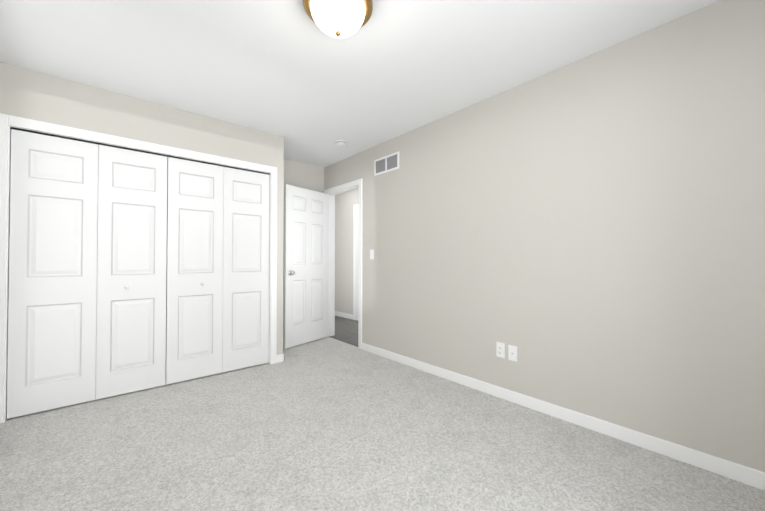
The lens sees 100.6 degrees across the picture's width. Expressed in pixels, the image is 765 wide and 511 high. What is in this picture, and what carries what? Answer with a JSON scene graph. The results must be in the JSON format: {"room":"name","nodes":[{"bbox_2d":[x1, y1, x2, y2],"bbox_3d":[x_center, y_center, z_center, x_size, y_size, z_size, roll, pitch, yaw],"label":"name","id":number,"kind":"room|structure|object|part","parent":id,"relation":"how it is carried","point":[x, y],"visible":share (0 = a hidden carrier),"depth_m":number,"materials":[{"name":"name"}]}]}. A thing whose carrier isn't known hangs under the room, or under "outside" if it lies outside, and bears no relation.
{"room":"empty bedroom","nodes":[
{"label":"empty bedroom","id":0,"kind":"room"},
{"bbox_2d":[0,62,283,354],"bbox_3d":[-1.919,-0.084,2.817,2.117,2.450,0.120,1,-1,-41],"label":"wall","id":1,"kind":"structure","parent":0,"point":[33,95],"depth_m":2.65,"materials":[{"name":"beige paint"}]},
{"bbox_2d":[7,129,97,418],"bbox_3d":[-2.418,0.124,2.353,0.451,1.998,0.034,1,-1,-41],"label":"bifold closet door","id":2,"kind":"structure","parent":1,"relation":"in","point":[52,309],"depth_m":2.33,"materials":[{"name":"white wood"}]},
{"bbox_2d":[96,145,166,399],"bbox_3d":[-2.076,0.128,2.651,0.451,1.998,0.034,1,-1,-41],"label":"bifold closet door","id":3,"kind":"structure","parent":1,"relation":"in","point":[132,255],"depth_m":2.63,"materials":[{"name":"white wood"}]},
{"bbox_2d":[0,113,276,423],"bbox_3d":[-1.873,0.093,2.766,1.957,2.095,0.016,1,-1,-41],"label":"trim","id":4,"kind":"structure","parent":1,"relation":"attached to","point":[6,120],"depth_m":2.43,"materials":[{"name":"white wood"}]},
{"bbox_2d":[10,127,269,174],"bbox_3d":[-1.905,-0.877,2.816,1.823,0.014,0.036,1,-1,-41],"label":"trim","id":5,"kind":"structure","parent":1,"relation":"attached to","point":[30,131],"depth_m":2.62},
{"bbox_2d":[166,157,223,384],"bbox_3d":[-1.731,0.132,2.951,0.451,1.998,0.034,1,-1,-41],"label":"bifold closet door","id":6,"kind":"structure","parent":1,"relation":"in","point":[194,321],"depth_m":2.93,"materials":[{"name":"white wood"}]},
{"bbox_2d":[222,167,269,372],"bbox_3d":[-1.389,0.136,3.248,0.451,1.998,0.034,1,-1,-41],"label":"bifold closet door","id":7,"kind":"structure","parent":1,"relation":"in","point":[245,340],"depth_m":3.23,"materials":[{"name":"white wood"}]},
{"bbox_2d":[96,146,323,336],"bbox_3d":[-2.040,-0.073,3.667,3.290,2.450,0.120,1,-1,-41],"label":"wall","id":8,"kind":"structure","parent":0,"point":[304,175],"depth_m":4.38,"materials":[{"name":"beige paint"}]},
{"bbox_2d":[330,316,357,346],"bbox_3d":[-0.172,1.196,4.733,1.150,0.060,4.740,1,-1,-41],"label":"floor","id":9,"kind":"structure","parent":0,"point":[346,330],"depth_m":4.95,"materials":[{"name":"grey wood"}]},
{"bbox_2d":[335,189,358,314],"bbox_3d":[0.217,-0.054,5.087,0.120,2.450,4.740,1,-1,-41],"label":"wall","id":10,"kind":"structure","parent":0,"point":[345,202],"depth_m":6.08,"materials":[{"name":"beige paint"}]},
{"bbox_2d":[335,311,352,319],"bbox_3d":[-0.920,1.144,6.277,0.013,0.085,1.190,1,-1,-41],"label":"baseboard","id":11,"kind":"structure","parent":10,"relation":"attached to","point":[345,315],"depth_m":6.02,"materials":[{"name":"white wood"}]},
{"bbox_2d":[353,204,358,319],"bbox_3d":[-0.192,0.121,5.542,0.136,2.112,0.894,1,-1,-41],"label":"door frame","id":12,"kind":"structure","parent":10,"relation":"attached to","point":[355,206],"depth_m":5.82,"materials":[{"name":"white wood"}]},
{"bbox_2d":[355,208,358,319],"bbox_3d":[-0.237,0.152,5.503,0.035,2.025,0.755,1,-1,-41],"label":"hall door","id":13,"kind":"structure","parent":10,"relation":"in","point":[356,254],"depth_m":5.74,"materials":[{"name":"white wood"}]},
{"bbox_2d":[0,0,718,166],"bbox_3d":[-0.484,-1.371,1.896,3.290,0.100,4.860,1,-1,-41],"label":"ceiling","id":14,"kind":"structure","parent":0,"point":[301,82],"depth_m":2.08,"materials":[{"name":"white paint"}]},
{"bbox_2d":[303,0,372,37],"bbox_3d":[-0.229,-1.228,1.639,0.356,0.194,0.356,1,-1,-41],"label":"ceiling light","id":15,"kind":"object","parent":14,"relation":"attached to","point":[367,3],"depth_m":1.59,"materials":[{"name":"white glass"}]},
{"bbox_3d":[-0.229,-1.215,1.639,0.282,0.120,0.282,1,-1,-41],"label":"ceiling light shade","id":16,"kind":"part","parent":15,"relation":"part of","materials":[{"name":"white glass"}]},
{"bbox_2d":[335,140,346,145],"bbox_3d":[-0.475,-1.278,3.636,0.132,0.040,0.132,1,-1,-41],"label":"smoke detector","id":17,"kind":"object","parent":14,"relation":"attached to","point":[340,143],"visible":1,"depth_m":3.60,"materials":[{"name":"white plastic"}]},
{"bbox_2d":[0,337,764,510],"bbox_3d":[-0.522,1.158,1.830,3.190,0.060,4.860,1,-1,-41],"label":"floor carpet","id":18,"kind":"object","parent":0,"point":[327,424],"visible":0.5,"depth_m":1.81,"materials":[{"name":"grey carpet"}]},
{"bbox_2d":[324,0,764,471],"bbox_3d":[0.711,-0.083,2.920,0.120,2.450,4.860,1,-1,-41],"label":"wall","id":19,"kind":"structure","parent":0,"point":[585,235],"depth_m":2.02,"materials":[{"name":"beige paint"}]},
{"bbox_2d":[324,178,361,348],"bbox_3d":[-0.498,0.104,4.307,0.152,2.112,0.899,1,-1,-41],"label":"door frame","id":20,"kind":"structure","parent":19,"relation":"attached to","point":[331,263],"depth_m":4.55,"materials":[{"name":"white wood"}]},
{"bbox_2d":[283,184,328,348],"bbox_3d":[-0.993,0.135,4.226,0.173,2.025,0.755,-1,-1,34],"label":"bedroom door","id":21,"kind":"structure","parent":20,"relation":"attached to","point":[306,266],"depth_m":4.17,"materials":[{"name":"white wood"}]},
{"bbox_2d":[370,250,373,258],"bbox_3d":[-0.127,-0.011,3.783,0.010,0.118,0.072,1,-1,-41],"label":"switch plate","id":22,"kind":"object","parent":19,"relation":"attached to","point":[371,254],"visible":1,"depth_m":3.78,"materials":[{"name":"white plastic"}]},
{"bbox_2d":[374,151,398,175],"bbox_3d":[0.043,-1.034,3.601,0.010,0.184,0.415,1,-1,-41],"label":"air vent","id":23,"kind":"object","parent":19,"relation":"in","point":[388,163],"visible":1,"depth_m":3.59,"materials":[{"name":"white metal"}]},
{"bbox_2d":[496,342,504,357],"bbox_3d":[0.945,0.755,2.544,0.006,0.118,0.072,1,-1,-41],"label":"duplex electrical outlet","id":24,"kind":"object","parent":19,"relation":"attached to","point":[502,355],"visible":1,"depth_m":2.54,"materials":[{"name":"white plastic"}]},
{"bbox_2d":[508,345,516,361],"bbox_3d":[1.012,0.759,2.467,0.006,0.118,0.072,1,-1,-41],"label":"outlet plate","id":25,"kind":"object","parent":19,"relation":"attached to","point":[513,350],"visible":1,"depth_m":2.47,"materials":[{"name":"white plastic"}]},
{"bbox_2d":[362,343,764,490],"bbox_3d":[0.962,1.094,2.514,0.013,0.085,3.703,1,-1,-41],"label":"baseboard","id":26,"kind":"structure","parent":19,"relation":"attached to","point":[755,478],"depth_m":2.00,"materials":[{"name":"white wood"}]},
{"bbox_3d":[-1.403,-0.072,3.744,0.120,2.450,0.600,1,-1,-41],"label":"wall","id":27,"kind":"structure","parent":0,"visible":0},
{"bbox_2d":[276,353,283,362],"bbox_3d":[-1.338,1.110,3.697,0.090,0.085,0.733,1,-1,-41],"label":"baseboard return","id":28,"kind":"object","parent":27,"relation":"attached to","point":[279,357],"visible":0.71,"depth_m":3.42,"materials":[{"name":"white wood"}]}
]}

